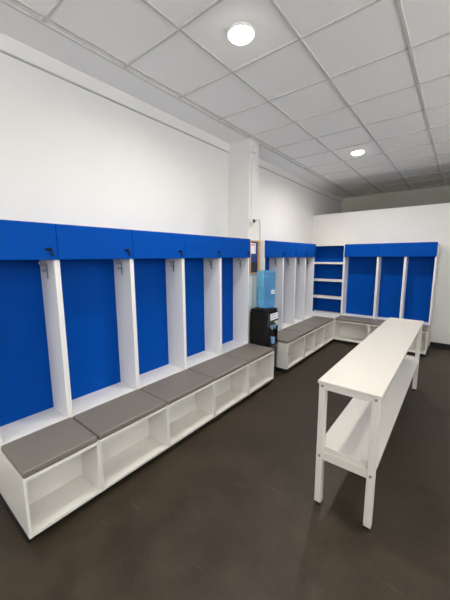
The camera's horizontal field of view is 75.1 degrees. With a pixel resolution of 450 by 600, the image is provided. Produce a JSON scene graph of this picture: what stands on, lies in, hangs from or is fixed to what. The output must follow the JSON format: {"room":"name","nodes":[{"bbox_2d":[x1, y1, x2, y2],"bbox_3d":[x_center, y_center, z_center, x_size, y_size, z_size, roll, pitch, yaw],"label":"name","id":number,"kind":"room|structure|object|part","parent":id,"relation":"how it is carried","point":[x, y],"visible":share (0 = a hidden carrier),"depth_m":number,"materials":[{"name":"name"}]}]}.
{"room":"changing room","nodes":[
{"label":"changing room","id":0,"kind":"room"},
{"bbox_2d":[0,52,340,243],"bbox_3d":[-0.304,-0.590,3.899,0.120,3.330,11.150,6,11,38],"label":"wall","id":1,"kind":"structure","parent":0,"point":[70,154],"depth_m":2.73,"materials":[{"name":"white paint"}]},
{"bbox_2d":[0,32,342,202],"bbox_3d":[-0.252,-2.028,3.639,0.028,0.110,10.950,6,11,38],"label":"trim","id":2,"kind":"structure","parent":1,"relation":"attached to","point":[14,47],"depth_m":2.68,"materials":[{"name":"white paint"}]},
{"bbox_2d":[0,1,352,197],"bbox_3d":[-0.131,-2.089,3.533,0.337,0.040,10.950,6,11,38],"label":"ceiling bulkhead","id":3,"kind":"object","parent":1,"relation":"attached to","point":[14,24],"depth_m":2.55,"materials":[{"name":"white paint"}]},
{"bbox_2d":[0,340,449,599],"bbox_3d":[1.612,1.320,2.652,4.950,0.100,11.150,6,11,38],"label":"floor","id":4,"kind":"structure","parent":0,"point":[230,511],"depth_m":1.85,"materials":[{"name":"grey plastic"}]},
{"bbox_2d":[0,219,102,542],"bbox_3d":[-1.305,0.436,1.965,0.830,1.876,0.439,6,11,38],"label":"locker","id":5,"kind":"object","parent":4,"relation":"on","point":[34,391],"visible":0.95,"depth_m":2.06,"materials":[{"name":"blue laminate"}]},
{"bbox_3d":[-1.498,0.297,2.094,0.016,1.166,0.404,6,11,38],"label":"panel","id":6,"kind":"part","parent":5,"relation":"part of","materials":[{"name":"blue laminate"}]},
{"bbox_3d":[-1.289,-0.371,1.830,0.018,0.240,0.437,6,11,38],"label":"header door","id":7,"kind":"part","parent":5,"relation":"part of","materials":[{"name":"blue laminate"}]},
{"bbox_2d":[1,417,96,477],"bbox_3d":[-1.132,0.932,1.902,0.389,0.042,0.434,6,11,38],"label":"seat cushion","id":8,"kind":"object","parent":5,"relation":"on","point":[29,454],"visible":1,"depth_m":1.85,"materials":[{"name":"grey fabric"}]},
{"bbox_3d":[-1.333,0.160,2.215,0.431,1.400,0.021,6,11,38],"label":"panel","id":9,"kind":"part","parent":5,"relation":"part of","materials":[{"name":"white laminate"}]},
{"bbox_2d":[55,224,168,495],"bbox_3d":[-0.983,0.375,2.366,0.830,1.876,0.594,6,11,38],"label":"locker","id":10,"kind":"object","parent":4,"relation":"on","point":[95,271],"visible":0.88,"depth_m":2.46,"materials":[{"name":"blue laminate"}]},
{"bbox_3d":[-1.321,0.158,2.229,0.431,1.400,0.013,6,11,38],"label":"panel","id":11,"kind":"part","parent":10,"relation":"part of","materials":[{"name":"white laminate"}]},
{"bbox_3d":[-1.177,0.236,2.495,0.016,1.166,0.559,6,11,38],"label":"panel","id":12,"kind":"part","parent":10,"relation":"part of","materials":[{"name":"blue laminate"}]},
{"bbox_3d":[-0.967,-0.432,2.231,0.018,0.240,0.592,6,11,38],"label":"header door","id":13,"kind":"part","parent":10,"relation":"part of","materials":[{"name":"blue laminate"}]},
{"bbox_2d":[73,389,166,439],"bbox_3d":[-0.811,0.872,2.303,0.389,0.042,0.589,6,11,38],"label":"seat cushion","id":14,"kind":"object","parent":10,"relation":"on","point":[107,418],"visible":0.88,"depth_m":2.24,"materials":[{"name":"grey leather"}]},
{"bbox_3d":[-0.963,0.090,2.676,0.431,1.400,0.021,6,11,38],"label":"panel","id":15,"kind":"part","parent":10,"relation":"part of","materials":[{"name":"white laminate"}]},
{"bbox_2d":[132,230,214,450],"bbox_3d":[-0.614,0.305,2.827,0.830,1.876,0.594,6,11,38],"label":"locker","id":16,"kind":"object","parent":4,"relation":"on","point":[157,261],"visible":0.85,"depth_m":2.96,"materials":[{"name":"blue laminate"}]},
{"bbox_3d":[-0.951,0.088,2.690,0.431,1.400,0.013,6,11,38],"label":"panel","id":17,"kind":"part","parent":16,"relation":"part of","materials":[{"name":"white laminate"}]},
{"bbox_3d":[-0.807,0.166,2.956,0.016,1.166,0.559,6,11,38],"label":"panel","id":18,"kind":"part","parent":16,"relation":"part of","materials":[{"name":"blue laminate"}]},
{"bbox_3d":[-0.598,-0.502,2.692,0.018,0.240,0.592,6,11,38],"label":"header door","id":19,"kind":"part","parent":16,"relation":"part of","materials":[{"name":"blue laminate"}]},
{"bbox_3d":[-0.593,0.020,3.137,0.431,1.400,0.021,6,11,38],"label":"panel","id":20,"kind":"part","parent":16,"relation":"part of","materials":[{"name":"white laminate"}]},
{"bbox_2d":[140,369,213,404],"bbox_3d":[-0.441,0.801,2.764,0.389,0.042,0.589,6,11,38],"label":"seat cushion","id":21,"kind":"object","parent":16,"relation":"on","point":[170,389],"visible":0.86,"depth_m":2.71,"materials":[{"name":"grey leather"}]},
{"bbox_2d":[183,234,247,420],"bbox_3d":[-0.244,0.235,3.288,0.830,1.876,0.594,6,11,38],"label":"locker","id":22,"kind":"object","parent":4,"relation":"on","point":[202,253],"visible":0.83,"depth_m":3.46,"materials":[{"name":"blue laminate"}]},
{"bbox_3d":[-0.582,0.018,3.151,0.431,1.400,0.013,6,11,38],"label":"panel","id":23,"kind":"part","parent":22,"relation":"part of","materials":[{"name":"white laminate"}]},
{"bbox_3d":[-0.437,0.096,3.417,0.016,1.166,0.559,6,11,38],"label":"panel","id":24,"kind":"part","parent":22,"relation":"part of","materials":[{"name":"blue laminate"}]},
{"bbox_3d":[-0.228,-0.572,3.153,0.018,0.240,0.592,6,11,38],"label":"header door","id":25,"kind":"part","parent":22,"relation":"part of","materials":[{"name":"blue laminate"}]},
{"bbox_3d":[-0.223,-0.050,3.598,0.431,1.400,0.021,6,11,38],"label":"panel","id":26,"kind":"part","parent":22,"relation":"part of","materials":[{"name":"white laminate"}]},
{"bbox_2d":[187,355,247,380],"bbox_3d":[-0.071,0.732,3.225,0.389,0.042,0.589,6,11,38],"label":"seat cushion","id":27,"kind":"object","parent":22,"relation":"on","point":[220,366],"visible":0.91,"depth_m":3.17,"materials":[{"name":"grey leather"}]},
{"bbox_2d":[221,237,273,397],"bbox_3d":[0.126,0.165,3.749,0.830,1.876,0.594,6,11,38],"label":"locker","id":28,"kind":"object","parent":4,"relation":"on","point":[235,251],"visible":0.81,"depth_m":3.94,"materials":[{"name":"blue laminate"}]},
{"bbox_3d":[-0.212,-0.052,3.612,0.431,1.400,0.013,6,11,38],"label":"panel","id":29,"kind":"part","parent":28,"relation":"part of","materials":[{"name":"white laminate"}]},
{"bbox_3d":[-0.068,0.026,3.878,0.016,1.166,0.559,6,11,38],"label":"panel","id":30,"kind":"part","parent":28,"relation":"part of","materials":[{"name":"blue laminate"}]},
{"bbox_3d":[0.142,-0.642,3.614,0.018,0.240,0.592,6,11,38],"label":"header door","id":31,"kind":"part","parent":28,"relation":"part of","materials":[{"name":"blue laminate"}]},
{"bbox_3d":[0.146,-0.120,4.059,0.431,1.400,0.021,6,11,38],"label":"panel","id":32,"kind":"part","parent":28,"relation":"part of","materials":[{"name":"white laminate"}]},
{"bbox_2d":[222,343,273,363],"bbox_3d":[0.298,0.661,3.686,0.389,0.042,0.589,6,11,38],"label":"seat cushion","id":33,"kind":"object","parent":28,"relation":"on","point":[249,352],"visible":0.86,"depth_m":3.63,"materials":[{"name":"grey leather"}]},
{"bbox_2d":[250,307,278,371],"bbox_3d":[0.564,0.576,4.112,0.322,0.952,0.310,6,11,38],"label":"water dispenser","id":34,"kind":"object","parent":4,"relation":"on","point":[263,322],"visible":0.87,"depth_m":3.99,"materials":[{"name":"black plastic"}]},
{"bbox_2d":[256,270,275,308],"bbox_3d":[0.561,-0.150,4.010,0.266,0.512,0.265,6,11,38],"label":"water bottle","id":35,"kind":"object","parent":34,"relation":"on","point":[266,285],"visible":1,"depth_m":3.90,"materials":[{"name":"blue plastic"}]},
{"bbox_3d":[0.649,0.572,4.043,0.022,0.820,0.286,6,11,38],"label":"panel","id":36,"kind":"part","parent":34,"relation":"part of","materials":[{"name":"black plastic"}]},
{"bbox_2d":[260,240,304,372],"bbox_3d":[0.736,0.049,4.509,0.830,1.876,0.589,6,11,38],"label":"locker","id":37,"kind":"object","parent":4,"relation":"on","point":[272,254],"visible":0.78,"depth_m":4.57,"materials":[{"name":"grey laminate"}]},
{"bbox_3d":[0.400,-0.168,4.374,0.431,1.400,0.013,6,11,38],"label":"panel","id":38,"kind":"part","parent":37,"relation":"part of","materials":[{"name":"white laminate"}]},
{"bbox_3d":[0.542,-0.089,4.638,0.016,1.166,0.554,6,11,38],"label":"panel","id":39,"kind":"part","parent":37,"relation":"part of","materials":[{"name":"blue laminate"}]},
{"bbox_3d":[0.752,-0.757,4.374,0.018,0.240,0.587,6,11,38],"label":"header door","id":40,"kind":"part","parent":37,"relation":"part of","materials":[{"name":"blue laminate"}]},
{"bbox_3d":[0.755,-0.235,4.817,0.431,1.400,0.021,6,11,38],"label":"panel","id":41,"kind":"part","parent":37,"relation":"part of","materials":[{"name":"white laminate"}]},
{"bbox_2d":[278,329,304,343],"bbox_3d":[0.908,0.546,4.446,0.389,0.042,0.584,6,11,38],"label":"seat cushion","id":42,"kind":"object","parent":37,"relation":"on","point":[284,336],"visible":0.72,"depth_m":4.39,"materials":[{"name":"grey leather"}]},
{"bbox_2d":[282,242,315,360],"bbox_3d":[1.055,-0.011,4.907,0.830,1.876,0.436,6,11,38],"label":"locker","id":43,"kind":"object","parent":4,"relation":"on","point":[290,247],"visible":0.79,"depth_m":5.03,"materials":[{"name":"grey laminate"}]},
{"bbox_3d":[0.766,-0.237,4.831,0.431,1.400,0.013,6,11,38],"label":"panel","id":44,"kind":"part","parent":43,"relation":"part of","materials":[{"name":"white laminate"}]},
{"bbox_3d":[1.026,-0.286,5.155,0.431,1.400,0.021,6,11,38],"label":"panel","id":45,"kind":"part","parent":43,"relation":"part of","materials":[{"name":"white laminate"}]},
{"bbox_3d":[1.071,-0.818,4.771,0.018,0.240,0.434,6,11,38],"label":"header door","id":46,"kind":"part","parent":43,"relation":"part of","materials":[{"name":"blue laminate"}]},
{"bbox_2d":[284,324,314,334],"bbox_3d":[1.227,0.486,4.844,0.389,0.042,0.431,6,11,38],"label":"seat cushion","id":47,"kind":"object","parent":43,"relation":"on","point":[298,328],"visible":0.87,"depth_m":4.82,"materials":[{"name":"grey leather"}]},
{"bbox_2d":[294,243,324,353],"bbox_3d":[1.320,-0.061,5.237,0.830,1.876,0.415,6,11,38],"label":"locker","id":48,"kind":"object","parent":4,"relation":"on","point":[301,247],"visible":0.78,"depth_m":5.35,"materials":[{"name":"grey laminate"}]},
{"bbox_3d":[1.285,-0.335,5.478,0.431,1.400,0.021,6,11,38],"label":"panel","id":49,"kind":"part","parent":48,"relation":"part of","materials":[{"name":"white laminate"}]},
{"bbox_3d":[1.336,-0.868,5.102,0.018,0.240,0.413,6,11,38],"label":"header door","id":50,"kind":"part","parent":48,"relation":"part of","materials":[{"name":"blue laminate"}]},
{"bbox_2d":[295,320,323,328],"bbox_3d":[1.492,0.435,5.174,0.389,0.042,0.410,6,11,38],"label":"seat cushion","id":51,"kind":"object","parent":48,"relation":"on","point":[316,325],"visible":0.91,"depth_m":5.14,"materials":[{"name":"grey leather"}]},
{"bbox_2d":[304,244,333,347],"bbox_3d":[1.611,-0.116,5.601,0.830,1.876,0.521,6,11,38],"label":"locker","id":52,"kind":"object","parent":4,"relation":"on","point":[311,248],"visible":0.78,"depth_m":5.69,"materials":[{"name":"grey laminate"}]},
{"bbox_3d":[1.541,-0.384,5.797,0.431,1.400,0.021,6,11,38],"label":"panel","id":53,"kind":"part","parent":52,"relation":"part of","materials":[{"name":"white laminate"}]},
{"bbox_3d":[1.593,-0.917,5.423,0.018,0.240,0.409,6,11,38],"label":"header door","id":54,"kind":"part","parent":52,"relation":"part of","materials":[{"name":"blue laminate"}]},
{"bbox_2d":[306,316,333,324],"bbox_3d":[1.779,0.381,5.531,0.389,0.042,0.500,6,11,38],"label":"seat cushion","id":55,"kind":"object","parent":52,"relation":"on","point":[325,320],"visible":0.89,"depth_m":5.49,"materials":[{"name":"grey fabric"}]},
{"bbox_2d":[312,245,344,339],"bbox_3d":[2.037,-0.196,6.130,0.828,1.874,0.818,6,11,38],"label":"corner shelf","id":56,"kind":"object","parent":4,"relation":"on","point":[329,259],"visible":0.44,"depth_m":6.19,"materials":[{"name":"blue laminate"}]},
{"bbox_3d":[1.983,-0.473,6.383,0.017,1.400,0.428,6,11,38],"label":"panel","id":57,"kind":"part","parent":56,"relation":"part of","materials":[{"name":"white laminate"}]},
{"bbox_3d":[2.169,-0.063,6.168,0.612,0.038,0.230,6,11,38],"label":"shelf","id":58,"kind":"part","parent":56,"relation":"part of","materials":[{"name":"white laminate"}]},
{"bbox_3d":[2.167,-0.415,6.116,0.612,0.038,0.230,6,11,38],"label":"shelf","id":59,"kind":"part","parent":56,"relation":"part of","materials":[{"name":"white laminate"}]},
{"bbox_3d":[2.166,-0.766,6.064,0.612,0.038,0.230,6,11,38],"label":"shelf","id":60,"kind":"part","parent":56,"relation":"part of","materials":[{"name":"white laminate"}]},
{"bbox_3d":[2.244,-0.440,6.209,0.612,1.384,0.016,6,11,38],"label":"panel","id":61,"kind":"part","parent":56,"relation":"part of","materials":[{"name":"blue laminate"}]},
{"bbox_3d":[2.475,-0.417,5.996,0.017,1.400,0.428,6,11,38],"label":"panel","id":62,"kind":"part","parent":56,"relation":"part of","materials":[{"name":"white laminate"}]},
{"bbox_2d":[334,243,378,344],"bbox_3d":[2.596,-0.133,5.683,0.604,1.876,0.830,6,11,38],"label":"locker","id":63,"kind":"object","parent":4,"relation":"on","point":[360,260],"visible":0.69,"depth_m":5.78,"materials":[{"name":"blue laminate"}]},
{"bbox_3d":[2.488,-0.416,5.984,0.013,1.400,0.431,6,11,38],"label":"panel","id":64,"kind":"part","parent":63,"relation":"part of","materials":[{"name":"white laminate"}]},
{"bbox_2d":[335,315,372,323],"bbox_3d":[2.463,0.370,5.585,0.599,0.042,0.389,6,11,38],"label":"seat cushion","id":65,"kind":"object","parent":63,"relation":"on","point":[362,320],"visible":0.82,"depth_m":5.50,"materials":[{"name":"grey fabric"}]},
{"bbox_3d":[2.577,-0.939,5.544,0.602,0.240,0.018,6,11,38],"label":"header door","id":66,"kind":"part","parent":63,"relation":"part of","materials":[{"name":"blue laminate"}]},
{"bbox_3d":[2.743,-0.280,5.856,0.569,1.166,0.016,6,11,38],"label":"panel","id":67,"kind":"part","parent":63,"relation":"part of","materials":[{"name":"blue laminate"}]},
{"bbox_3d":[2.947,-0.364,5.624,0.021,1.400,0.431,6,11,38],"label":"panel","id":68,"kind":"part","parent":63,"relation":"part of","materials":[{"name":"white laminate"}]},
{"bbox_2d":[314,317,423,531],"bbox_3d":[1.487,0.812,2.747,0.364,0.877,2.435,6,11,38],"label":"table","id":69,"kind":"object","parent":4,"relation":"on","point":[378,373],"visible":1,"depth_m":2.02,"materials":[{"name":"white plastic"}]},
{"bbox_3d":[0.630,0.937,1.922,0.043,0.836,0.043,6,11,38],"label":"leg","id":70,"kind":"part","parent":69,"relation":"part of","materials":[{"name":"white wood"}]},
{"bbox_3d":[0.750,1.024,1.838,0.264,0.056,0.031,6,11,38],"label":"rail","id":71,"kind":"part","parent":69,"relation":"part of","materials":[{"name":"white wood"}]},
{"bbox_3d":[0.748,0.556,1.769,0.264,0.039,0.031,6,11,38],"label":"rail","id":72,"kind":"part","parent":69,"relation":"part of","materials":[{"name":"white wood"}]},
{"bbox_2d":[325,356,418,469],"bbox_3d":[1.488,0.847,2.753,0.354,0.018,2.357,6,11,38],"label":"shelf","id":73,"kind":"object","parent":69,"relation":"attached to","point":[347,439],"depth_m":2.19,"materials":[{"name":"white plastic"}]},
{"bbox_3d":[0.870,0.964,1.733,0.043,0.836,0.043,6,11,38],"label":"leg","id":74,"kind":"part","parent":69,"relation":"part of","materials":[{"name":"white wood"}]},
{"bbox_3d":[2.346,0.684,3.573,0.043,0.836,0.043,6,11,38],"label":"leg","id":75,"kind":"part","parent":69,"relation":"part of","materials":[{"name":"white wood"}]},
{"bbox_2d":[368,243,406,335],"bbox_3d":[3.003,-0.087,5.364,0.432,1.876,0.830,6,11,38],"label":"locker","id":76,"kind":"object","parent":4,"relation":"on","point":[392,256],"visible":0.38,"depth_m":5.50,"materials":[{"name":"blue laminate"}]},
{"bbox_2d":[369,319,385,325],"bbox_3d":[2.870,0.416,5.266,0.427,0.042,0.389,6,11,38],"label":"seat cushion","id":77,"kind":"object","parent":76,"relation":"on","point":[378,322],"visible":0.44,"depth_m":5.24,"materials":[{"name":"grey fabric"}]},
{"bbox_3d":[2.962,-0.363,5.612,0.013,1.400,0.431,6,11,38],"label":"panel","id":78,"kind":"part","parent":76,"relation":"part of","materials":[{"name":"white laminate"}]},
{"bbox_3d":[3.150,-0.234,5.537,0.397,1.166,0.016,6,11,38],"label":"panel","id":79,"kind":"part","parent":76,"relation":"part of","materials":[{"name":"blue laminate"}]},
{"bbox_3d":[2.983,-0.894,5.224,0.430,0.240,0.018,6,11,38],"label":"header door","id":80,"kind":"part","parent":76,"relation":"part of","materials":[{"name":"blue laminate"}]},
{"bbox_3d":[3.286,-0.326,5.357,0.021,1.400,0.431,6,11,38],"label":"panel","id":81,"kind":"part","parent":76,"relation":"part of","materials":[{"name":"white laminate"}]},
{"bbox_2d":[401,242,439,356],"bbox_3d":[3.345,-0.049,5.095,0.439,1.876,0.830,6,11,38],"label":"locker","id":82,"kind":"object","parent":4,"relation":"on","point":[421,262],"visible":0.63,"depth_m":5.20,"materials":[{"name":"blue laminate"}]},
{"bbox_3d":[3.301,-0.325,5.346,0.013,1.400,0.431,6,11,38],"label":"panel","id":83,"kind":"part","parent":82,"relation":"part of","materials":[{"name":"white laminate"}]},
{"bbox_3d":[3.492,-0.196,5.269,0.404,1.166,0.016,6,11,38],"label":"panel","id":84,"kind":"part","parent":82,"relation":"part of","materials":[{"name":"blue laminate"}]},
{"bbox_3d":[3.325,-0.855,4.956,0.437,0.240,0.018,6,11,38],"label":"header door","id":85,"kind":"part","parent":82,"relation":"part of","materials":[{"name":"blue laminate"}]},
{"bbox_2d":[422,325,429,331],"bbox_3d":[3.212,0.454,4.998,0.434,0.042,0.389,6,11,38],"label":"seat cushion","id":86,"kind":"object","parent":82,"relation":"on","point":[425,328],"visible":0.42,"depth_m":4.81,"materials":[{"name":"grey leather"}]},
{"bbox_3d":[3.631,-0.288,5.087,0.021,1.400,0.431,6,11,38],"label":"panel","id":87,"kind":"part","parent":82,"relation":"part of","materials":[{"name":"white laminate"}]},
{"bbox_2d":[7,0,449,196],"bbox_3d":[1.730,-1.879,2.072,4.413,0.023,10.950,6,11,38],"label":"ceiling","id":88,"kind":"structure","parent":0,"point":[125,29],"depth_m":2.42,"materials":[{"name":"tile"}]},
{"bbox_2d":[0,0,449,196],"bbox_3d":[1.727,-1.864,2.076,4.419,0.018,10.950,6,11,38],"label":"grid","id":89,"kind":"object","parent":88,"relation":"attached to","point":[47,16],"depth_m":2.49,"materials":[{"name":"white metal"}]},
{"bbox_2d":[227,22,254,44],"bbox_3d":[0.112,-1.834,2.039,0.200,0.044,0.200,6,11,38],"label":"ceiling light","id":90,"kind":"object","parent":88,"relation":"attached to","point":[239,33],"visible":1,"depth_m":2.00,"materials":[{"name":"white plastic"}]},
{"bbox_2d":[350,149,364,155],"bbox_3d":[1.976,-2.187,4.362,0.200,0.044,0.200,6,11,38],"label":"ceiling light","id":91,"kind":"object","parent":88,"relation":"attached to","point":[359,151],"visible":1,"depth_m":4.31,"materials":[{"name":"white plastic"}]},
{"bbox_2d":[351,151,363,155],"bbox_3d":[1.976,-2.185,4.363,0.170,0.040,0.170,6,11,38],"label":"diffuser","id":92,"kind":"object","parent":91,"relation":"attached to","point":[355,153],"depth_m":4.33,"materials":[{"name":"white plastic"}]},
{"bbox_2d":[228,138,258,342],"bbox_3d":[0.262,-0.568,4.244,0.345,3.180,0.242,6,11,38],"label":"pillar","id":93,"kind":"structure","parent":0,"point":[239,156],"depth_m":4.02,"materials":[{"name":"white paint"}]},
{"bbox_2d":[250,217,254,224],"bbox_3d":[0.376,-1.079,4.005,0.038,0.100,0.100,6,11,38],"label":"power socket","id":94,"kind":"object","parent":93,"relation":"attached to","point":[251,218],"visible":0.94,"depth_m":3.98,"materials":[{"name":"white plastic"}]},
{"bbox_2d":[253,219,260,306],"bbox_3d":[0.452,-0.370,4.144,0.044,1.502,0.170,6,11,38],"label":"power cable","id":95,"kind":"object","parent":94,"relation":"hanging from","point":[257,219],"visible":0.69,"depth_m":4.12,"materials":[{"name":"white plastic"}]},
{"bbox_2d":[250,141,255,216],"bbox_3d":[0.377,-1.595,3.922,0.050,0.965,0.085,6,11,38],"label":"conduit","id":96,"kind":"object","parent":93,"relation":"attached to","point":[253,144],"visible":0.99,"depth_m":3.91,"materials":[{"name":"white plastic"}]},
{"bbox_2d":[249,240,258,273],"bbox_3d":[0.408,-0.602,4.123,0.026,0.472,0.232,6,11,38],"label":"framed poster","id":97,"kind":"object","parent":93,"relation":"attached to","point":[254,244],"visible":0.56,"depth_m":4.13,"materials":[{"name":"paper"}]},
{"bbox_2d":[251,241,257,261],"bbox_3d":[0.403,-0.602,4.127,0.008,0.432,0.196,6,11,38],"label":"print","id":98,"kind":"object","parent":97,"relation":"attached to","point":[254,244],"depth_m":4.12},
{"bbox_2d":[312,203,449,345],"bbox_3d":[3.858,-0.415,5.267,4.750,2.545,0.120,6,11,38],"label":"wall","id":99,"kind":"structure","parent":0,"point":[423,223],"depth_m":5.43,"materials":[{"name":"white paint"}]},
{"bbox_2d":[430,342,449,348],"bbox_3d":[4.739,0.915,4.676,2.410,0.080,0.014,6,11,38],"label":"baseboard","id":100,"kind":"structure","parent":99,"relation":"attached to","point":[435,344],"depth_m":5.32,"materials":[{"name":"black plastic"}]},
{"bbox_2d":[341,185,449,212],"bbox_3d":[5.043,-1.028,6.689,4.750,3.330,0.120,6,11,38],"label":"wall","id":101,"kind":"structure","parent":0,"point":[441,194],"depth_m":7.08,"materials":[{"name":"grey paint"}]}
]}

